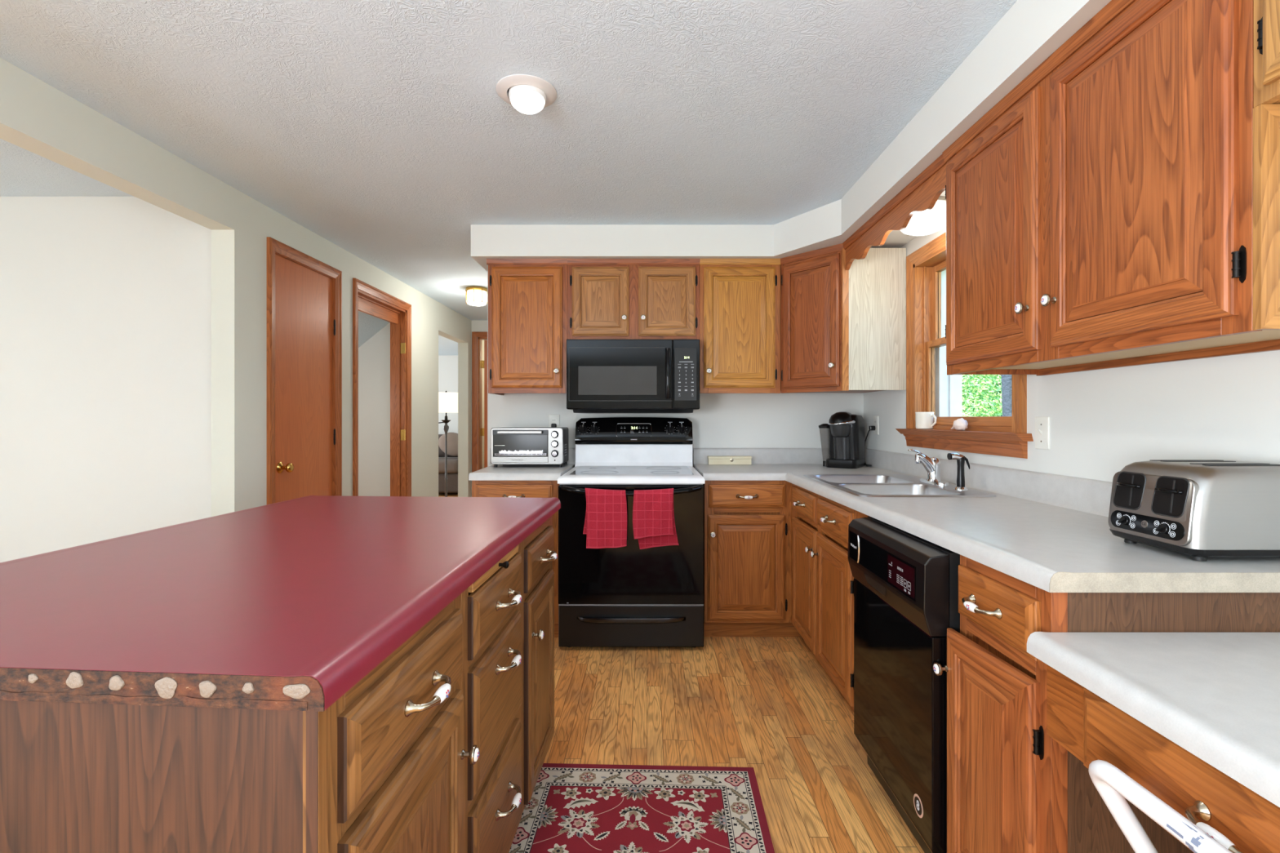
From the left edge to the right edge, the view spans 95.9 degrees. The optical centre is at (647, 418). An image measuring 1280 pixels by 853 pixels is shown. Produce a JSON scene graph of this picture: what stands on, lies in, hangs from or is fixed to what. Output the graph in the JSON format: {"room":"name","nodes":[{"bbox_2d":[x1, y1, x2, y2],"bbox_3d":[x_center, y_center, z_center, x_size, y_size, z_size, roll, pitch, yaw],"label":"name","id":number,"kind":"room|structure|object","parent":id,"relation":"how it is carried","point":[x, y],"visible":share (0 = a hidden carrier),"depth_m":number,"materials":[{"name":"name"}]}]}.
{"room":"kitchen","nodes":[
{"label":"kitchen","id":0,"kind":"room"},
{"bbox_2d":[0,196,211,562],"bbox_3d":[-3.624,0.037,3.000,2.951,2.345,0.100,0,0,0],"label":"wall","id":1,"kind":"structure","parent":0,"point":[105,302],"depth_m":2.95,"materials":[{"name":"paint"}]},
{"bbox_2d":[0,57,484,516],"bbox_3d":[-2.091,0.037,2.100,0.115,2.345,16.800,0,0,0],"label":"wall","id":2,"kind":"structure","parent":0,"point":[37,117],"depth_m":2.86,"materials":[{"name":"paint"}]},
{"bbox_2d":[266,236,342,504],"bbox_3d":[-2.081,0.120,3.446,0.136,2.180,0.725,0,0,0],"label":"trim","id":3,"kind":"structure","parent":2,"relation":"attached to","point":[274,246],"depth_m":3.38,"materials":[{"name":"brown wood"}]},
{"bbox_2d":[275,253,335,502],"bbox_3d":[-2.031,0.148,3.455,0.106,2.107,0.618,0,0,0],"label":"door","id":4,"kind":"structure","parent":2,"relation":"in","point":[303,295],"depth_m":3.42,"materials":[{"name":"brown wood"}]},
{"bbox_2d":[352,277,411,496],"bbox_3d":[-2.023,0.120,4.460,0.021,2.180,0.949,0,0,0],"label":"trim","id":5,"kind":"structure","parent":2,"relation":"attached to","point":[357,284],"depth_m":4.13,"materials":[{"name":"brown wood"}]},
{"bbox_2d":[358,288,406,496],"bbox_3d":[-2.098,0.150,4.458,0.132,2.120,0.837,0,0,0],"label":"door frame","id":6,"kind":"structure","parent":2,"relation":"in","point":[370,304],"depth_m":4.86,"materials":[{"name":"brown wood"}]},
{"bbox_2d":[358,311,389,347],"bbox_3d":[-2.725,-0.627,4.180,1.150,1.015,2.240,0,0,0],"label":"ceiling","id":7,"kind":"structure","parent":0,"point":[369,326],"depth_m":5.12,"materials":[{"name":"white paint"}]},
{"bbox_2d":[358,322,390,496],"bbox_3d":[-4.125,0.037,5.350,3.951,2.345,0.100,0,0,0],"label":"wall","id":8,"kind":"structure","parent":0,"point":[374,355],"depth_m":5.30,"materials":[{"name":"paint"}]},
{"bbox_2d":[438,355,457,457],"bbox_3d":[-4.125,0.037,7.950,3.951,2.345,5.100,0,0,0],"label":"wall","id":9,"kind":"structure","parent":0,"point":[447,364],"depth_m":10.40,"materials":[{"name":"paint"}]},
{"bbox_2d":[471,320,487,497],"bbox_3d":[-1.482,0.037,6.735,1.104,2.345,0.110,0,0,0],"label":"wall","id":10,"kind":"structure","parent":0,"point":[476,325],"depth_m":6.68,"materials":[{"name":"paint"}]},
{"bbox_2d":[471,331,487,472],"bbox_3d":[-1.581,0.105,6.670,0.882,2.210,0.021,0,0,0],"label":"trim","id":11,"kind":"structure","parent":10,"relation":"attached to","point":[475,335],"depth_m":6.67,"materials":[{"name":"brown wood"}]},
{"bbox_2d":[480,340,487,467],"bbox_3d":[-1.595,0.142,6.846,0.732,2.115,0.045,0,0,-18],"label":"door","id":12,"kind":"structure","parent":10,"relation":"in","point":[483,363],"depth_m":6.74,"materials":[{"name":"brown wood"}]},
{"bbox_2d":[0,0,1017,355],"bbox_3d":[-2.290,-1.195,2.150,7.820,0.120,16.900,0,0,0],"label":"ceiling","id":13,"kind":"structure","parent":0,"point":[383,130],"depth_m":2.08,"materials":[{"name":"white paint"}]},
{"bbox_2d":[465,285,487,306],"bbox_3d":[-1.485,-1.061,5.030,0.188,0.148,0.188,0,0,22],"label":"hall light","id":14,"kind":"object","parent":13,"relation":"attached to","point":[475,295],"visible":0.97,"depth_m":4.96,"materials":[{"name":"white glass"}]},
{"bbox_2d":[496,74,556,114],"bbox_3d":[-0.418,-1.105,2.005,0.208,0.064,0.208,0,0,0],"label":"ceiling light","id":15,"kind":"object","parent":13,"relation":"attached to","point":[528,94],"visible":1,"depth_m":1.96,"materials":[{"name":"white"}]},
{"bbox_2d":[487,271,863,466],"bbox_3d":[0.260,0.037,3.820,2.600,2.345,0.120,0,0,0],"label":"wall","id":16,"kind":"structure","parent":0,"point":[790,420],"depth_m":3.76,"materials":[{"name":"paint"}]},
{"bbox_2d":[486,258,567,395],"bbox_3d":[-0.715,-0.549,3.573,0.480,0.799,0.369,0,0,0],"label":"upper cabinet","id":17,"kind":"object","parent":16,"relation":"attached to","point":[527,298],"visible":0.99,"depth_m":3.42,"materials":[{"name":"brown wood"}]},
{"bbox_2d":[548,414,559,426],"bbox_3d":[-0.605,0.032,3.756,0.072,0.116,0.007,0,0,0],"label":"wall outlet","id":18,"kind":"object","parent":16,"relation":"attached to","point":[553,419],"visible":0.73,"depth_m":3.75,"materials":[{"name":"beige plastic"}]},
{"bbox_2d":[567,258,700,339],"bbox_3d":[-0.080,-0.704,3.573,0.789,0.491,0.369,0,0,0],"label":"upper cabinet","id":19,"kind":"object","parent":16,"relation":"attached to","point":[608,299],"visible":0.97,"depth_m":3.42,"materials":[{"name":"brown wood"}]},
{"bbox_2d":[566,339,699,413],"bbox_3d":[-0.080,-0.243,3.498,0.762,0.422,0.494,0,0,0],"label":"microwave","id":20,"kind":"object","parent":19,"relation":"attached to","point":[603,375],"visible":1,"depth_m":3.29,"materials":[{"name":"black"}]},
{"bbox_2d":[677,361,693,394],"bbox_3d":[0.222,-0.226,3.289,0.092,0.198,0.001,0,0,0],"label":"keypad","id":21,"kind":"object","parent":20,"relation":"attached to","point":[685,369],"depth_m":3.29,"materials":[{"name":"black plastic"}]},
{"bbox_2d":[699,258,780,393],"bbox_3d":[0.556,-0.549,3.573,0.482,0.799,0.369,0,0,0],"label":"upper cabinet","id":22,"kind":"object","parent":16,"relation":"attached to","point":[740,299],"visible":1,"depth_m":3.42,"materials":[{"name":"orange wood"}]},
{"bbox_2d":[438,493,924,852],"bbox_3d":[-2.290,1.260,2.150,7.820,0.100,16.900,0,0,0],"label":"floor","id":23,"kind":"structure","parent":0,"point":[766,704],"depth_m":2.27,"materials":[{"name":"brown wood"}]},
{"bbox_2d":[0,594,479,852],"bbox_3d":[-0.660,0.772,0.910,0.698,0.875,0.488,0,0,0],"label":"base cabinet","id":24,"kind":"object","parent":23,"relation":"on","point":[380,770],"visible":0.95,"depth_m":0.69,"materials":[{"name":"brown wood"}]},
{"bbox_2d":[438,434,457,493],"bbox_3d":[-3.710,0.715,9.425,2.080,0.890,1.050,0,0,0],"label":"sofa","id":25,"kind":"object","parent":23,"relation":"on","point":[452,463],"visible":0.06,"depth_m":8.95,"materials":[{"name":"brown fabric"}]},
{"bbox_2d":[438,432,457,456],"bbox_3d":[-3.140,0.420,9.360,0.477,0.382,0.198,0,0,0],"label":"throw pillow","id":26,"kind":"object","parent":25,"relation":"on","point":[452,437],"visible":0.53,"depth_m":9.29,"materials":[{"name":"beige fabric"}]},
{"bbox_2d":[438,457,457,473],"bbox_3d":[-3.310,0.750,9.260,0.780,0.200,0.720,0,0,0],"label":"seat cushion","id":27,"kind":"object","parent":25,"relation":"on","point":[452,463],"depth_m":8.91,"materials":[{"name":"beige fabric"}]},
{"bbox_2d":[438,390,457,497],"bbox_3d":[-2.630,0.422,7.550,0.450,1.575,0.450,0,0,36],"label":"floor lamp","id":28,"kind":"object","parent":23,"relation":"on","point":[447,402],"visible":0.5,"depth_m":7.43,"materials":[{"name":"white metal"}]},
{"bbox_2d":[461,543,521,852],"bbox_3d":[-0.641,0.772,1.374,0.688,0.875,0.478,0,0,0],"label":"base cabinet","id":29,"kind":"object","parent":23,"relation":"on","point":[491,676],"visible":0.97,"depth_m":1.28,"materials":[{"name":"brown wood"}]},
{"bbox_2d":[471,480,559,636],"bbox_3d":[-0.714,0.772,3.409,0.475,0.875,0.681,0,0,0],"label":"base cabinet","id":30,"kind":"object","parent":23,"relation":"on","point":[520,489],"visible":0.22,"depth_m":3.12,"materials":[{"name":"orange wood"}]},
{"bbox_2d":[468,448,575,480],"bbox_3d":[-0.743,0.264,3.429,0.554,0.140,0.658,0,0,0],"label":"countertop","id":31,"kind":"structure","parent":30,"relation":"on","point":[503,472],"depth_m":3.17,"materials":[{"name":"laminate"}]},
{"bbox_2d":[490,426,568,466],"bbox_3d":[-0.720,0.175,3.574,0.434,0.240,0.307,0,0,0],"label":"toaster oven","id":32,"kind":"object","parent":31,"relation":"on","point":[508,445],"visible":1,"depth_m":3.45,"materials":[{"name":"metal"}]},
{"bbox_2d":[498,449,542,453],"bbox_3d":[-0.755,0.199,3.449,0.260,0.020,0.001,0,0,0],"label":"foil tray","id":33,"kind":"object","parent":32,"relation":"on","point":[500,451],"depth_m":3.45,"materials":[{"name":"silver metal"}]},
{"bbox_2d":[520,515,557,814],"bbox_3d":[-0.626,0.772,1.832,0.688,0.875,0.476,0,0,0],"label":"base cabinet","id":34,"kind":"object","parent":23,"relation":"on","point":[537,553],"visible":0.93,"depth_m":1.72,"materials":[{"name":"brown wood"}]},
{"bbox_2d":[0,495,560,711],"bbox_3d":[-0.836,0.315,1.433,1.030,0.040,1.554,0,0,0],"label":"countertop","id":35,"kind":"structure","parent":34,"relation":"on","point":[289,605],"depth_m":0.95,"materials":[{"name":"red laminate"}]},
{"bbox_2d":[557,417,704,647],"bbox_3d":[-0.082,0.601,3.311,0.760,1.218,0.788,0,0,0],"label":"stove","id":36,"kind":"object","parent":23,"relation":"on","point":[628,596],"visible":0.99,"depth_m":2.98,"materials":[{"name":"black metal"}]},
{"bbox_2d":[582,488,626,548],"bbox_3d":[-0.215,0.505,2.934,0.230,0.304,0.072,0,0,0],"label":"towel","id":37,"kind":"object","parent":36,"relation":"hanging from","point":[605,526],"visible":1,"depth_m":2.91,"materials":[{"name":"red fabric"}]},
{"bbox_2d":[568,466,693,475],"bbox_3d":[-0.082,0.300,3.297,0.656,0.009,0.545,0,0,0],"label":"glass cooktop","id":38,"kind":"object","parent":36,"relation":"in","point":[579,470],"depth_m":3.27,"materials":[{"name":"ceramic"}]},
{"bbox_2d":[620,427,647,433],"bbox_3d":[-0.081,0.073,3.604,0.170,0.041,0.015,0,0,0],"label":"display","id":39,"kind":"object","parent":36,"relation":"attached to","point":[623,430],"depth_m":3.60,"materials":[{"name":"black glass"}]},
{"bbox_2d":[632,488,679,549],"bbox_3d":[0.045,0.513,2.934,0.236,0.317,0.072,0,0,0],"label":"towel","id":40,"kind":"object","parent":36,"relation":"hanging from","point":[653,511],"visible":1,"depth_m":2.91,"materials":[{"name":"red fabric"}]},
{"bbox_2d":[508,763,774,852],"bbox_3d":[-0.054,1.206,1.375,0.841,0.008,1.276,0,0,0],"label":"rug","id":41,"kind":"object","parent":23,"relation":"on","point":[571,808],"visible":0.92,"depth_m":1.76,"materials":[{"name":"red fabric"}]},
{"bbox_2d":[702,480,801,636],"bbox_3d":[0.586,0.772,3.409,0.548,0.875,0.681,0,0,0],"label":"base cabinet","id":42,"kind":"object","parent":23,"relation":"on","point":[748,524],"visible":0.98,"depth_m":3.11,"materials":[{"name":"orange wood"}]},
{"bbox_2d":[791,483,869,711],"bbox_3d":[1.054,0.772,2.590,0.661,0.875,1.079,0,0,0],"label":"base cabinet","id":43,"kind":"object","parent":23,"relation":"on","point":[823,580],"visible":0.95,"depth_m":2.49,"materials":[{"name":"orange wood"}]},
{"bbox_2d":[693,448,1279,592],"bbox_3d":[0.855,0.264,2.432,1.106,0.140,2.652,0,0,0],"label":"countertop","id":44,"kind":"structure","parent":43,"relation":"on","point":[1051,533],"depth_m":1.62,"materials":[{"name":"laminate"}]},
{"bbox_2d":[707,455,751,464],"bbox_3d":[0.528,0.269,3.695,0.276,0.053,0.063,0,0,0],"label":"wooden box","id":45,"kind":"object","parent":44,"relation":"on","point":[712,460],"visible":1,"depth_m":3.67,"materials":[{"name":"beige paint"}]},
{"bbox_2d":[818,411,875,468],"bbox_3d":[1.210,0.128,3.523,0.300,0.335,0.303,0,0,34],"label":"coffee maker","id":46,"kind":"object","parent":44,"relation":"on","point":[842,441],"visible":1,"depth_m":3.44,"materials":[{"name":"black plastic"}]},
{"bbox_2d":[826,457,865,468],"bbox_3d":[1.215,0.270,3.527,0.180,0.050,0.250,0,0,34],"label":"drip tray","id":47,"kind":"object","parent":46,"relation":"on","point":[844,463],"depth_m":3.44,"materials":[{"name":"black plastic"}]},
{"bbox_2d":[803,474,996,497],"bbox_3d":[1.062,0.374,2.575,0.525,0.169,0.820,0,0,0],"label":"sink","id":48,"kind":"object","parent":44,"relation":"in","point":[859,485],"visible":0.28,"depth_m":2.55,"materials":[{"name":"metal"}]},
{"bbox_2d":[946,452,969,490],"bbox_3d":[1.270,0.215,2.345,0.086,0.152,0.050,0,0,0],"label":"sprayer","id":49,"kind":"object","parent":48,"relation":"on","point":[960,459],"visible":1,"depth_m":2.33,"materials":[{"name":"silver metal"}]},
{"bbox_2d":[907,448,949,486],"bbox_3d":[1.234,0.213,2.565,0.142,0.155,0.198,0,0,0],"label":"faucet","id":50,"kind":"object","parent":44,"relation":"on","point":[932,465],"visible":1,"depth_m":2.55,"materials":[{"name":"silver metal"}]},
{"bbox_2d":[1107,459,1279,561],"bbox_3d":[1.243,0.197,1.287,0.290,0.197,0.234,0,0,0],"label":"toaster","id":51,"kind":"object","parent":44,"relation":"on","point":[1200,509],"visible":1,"depth_m":1.19,"materials":[{"name":"metal"}]},
{"bbox_2d":[848,516,959,852],"bbox_3d":[0.990,0.770,1.735,0.590,0.856,0.554,0,0,0],"label":"dishwasher","id":52,"kind":"object","parent":23,"relation":"on","point":[906,584],"visible":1,"depth_m":1.60,"materials":[{"name":"black metal"}]},
{"bbox_2d":[867,516,959,633],"bbox_3d":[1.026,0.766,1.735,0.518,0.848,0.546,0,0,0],"label":"control panel","id":53,"kind":"object","parent":52,"relation":"in","point":[952,559],"depth_m":1.46,"materials":[{"name":"black plastic"}]},
{"bbox_2d":[933,555,1279,852],"bbox_3d":[1.061,0.772,1.288,0.692,0.875,0.335,0,0,0],"label":"base cabinet","id":54,"kind":"object","parent":23,"relation":"on","point":[1011,788],"visible":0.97,"depth_m":1.18,"materials":[{"name":"orange wood"}]},
{"bbox_2d":[1026,631,1279,852],"bbox_3d":[1.062,0.812,0.620,0.693,0.796,1.000,0,0,0],"label":"desk","id":55,"kind":"object","parent":23,"relation":"on","point":[1193,718],"visible":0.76,"depth_m":0.88,"materials":[{"name":"laminate"}]},
{"bbox_2d":[1088,760,1231,852],"bbox_3d":[0.931,0.866,0.738,0.491,0.687,0.415,0,0,0],"label":"step stool","id":56,"kind":"object","parent":23,"relation":"on","point":[1113,784],"visible":1,"depth_m":0.83,"materials":[{"name":"white plastic"}]},
{"bbox_2d":[471,0,1111,271],"bbox_3d":[0.189,-1.042,1.580,2.443,0.185,4.360,0,0,0],"label":"soffit","id":57,"kind":"structure","parent":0,"point":[1030,31],"depth_m":2.77,"materials":[{"name":"paint"}]},
{"bbox_2d":[842,153,946,270],"bbox_3d":[1.077,-0.876,2.594,0.035,0.145,1.063,0,0,0],"label":"valance","id":58,"kind":"object","parent":57,"relation":"attached to","point":[922,193],"visible":0.96,"depth_m":2.44,"materials":[{"name":"brown wood"}]},
{"bbox_2d":[900,195,946,235],"bbox_3d":[1.235,-0.888,2.580,0.229,0.123,0.229,0,0,0],"label":"light","id":59,"kind":"object","parent":57,"relation":"attached to","point":[928,222],"visible":0.56,"depth_m":2.50,"materials":[{"name":"beige plastic"}]},
{"bbox_2d":[863,225,1279,482],"bbox_3d":[1.485,0.037,-1.270,0.150,2.345,10.060,0,0,0],"label":"wall","id":60,"kind":"structure","parent":0,"point":[1103,422],"depth_m":1.66,"materials":[{"name":"paint"}]},
{"bbox_2d":[780,243,906,393],"bbox_3d":[1.095,-0.549,3.435,0.619,0.799,0.640,0,0,0],"label":"upper cabinet","id":61,"kind":"object","parent":60,"relation":"attached to","point":[842,331],"visible":0.98,"depth_m":3.14,"materials":[{"name":"brown wood"}]},
{"bbox_2d":[873,415,879,435],"bbox_3d":[1.406,0.042,3.545,0.007,0.116,0.072,0,0,0],"label":"wall outlet","id":62,"kind":"object","parent":60,"relation":"attached to","point":[876,418],"visible":1,"depth_m":3.53,"materials":[{"name":"beige plastic"}]},
{"bbox_2d":[895,231,1033,458],"bbox_3d":[1.496,-0.359,2.620,0.297,1.018,1.030,0,0,0],"label":"window","id":63,"kind":"structure","parent":60,"relation":"in","point":[993,407],"depth_m":2.83,"materials":[{"name":"brown wood"}]},
{"bbox_2d":[915,412,936,429],"bbox_3d":[1.412,0.011,2.921,0.088,0.086,0.116,0,0,0],"label":"mug","id":64,"kind":"object","parent":63,"relation":"on","point":[923,420],"visible":1,"depth_m":2.90,"materials":[{"name":"beige ceramic"}]},
{"bbox_2d":[951,417,968,431],"bbox_3d":[1.400,0.026,2.594,0.057,0.057,0.112,0,0,0],"label":"seashell","id":65,"kind":"object","parent":63,"relation":"on","point":[961,424],"visible":1,"depth_m":2.56,"materials":[{"name":"white"}]},
{"bbox_2d":[1035,416,1049,449],"bbox_3d":[1.401,0.052,2.055,0.018,0.116,0.072,0,0,0],"label":"light switch","id":66,"kind":"object","parent":60,"relation":"attached to","point":[1042,423],"visible":1,"depth_m":2.05,"materials":[{"name":"beige plastic"}]},
{"bbox_2d":[942,0,1279,375],"bbox_3d":[1.213,-0.550,1.255,0.389,0.797,1.610,0,0,0],"label":"upper cabinet","id":67,"kind":"object","parent":60,"relation":"attached to","point":[1100,213],"visible":1,"depth_m":1.32,"materials":[{"name":"orange wood"}]},
{"bbox_2d":[1253,0,1279,329],"bbox_3d":[1.228,-0.552,0.740,0.354,0.793,0.559,0,0,0],"label":"upper cabinet","id":68,"kind":"object","parent":60,"relation":"attached to","point":[1266,109],"visible":1,"depth_m":1.00,"materials":[{"name":"brown wood"}]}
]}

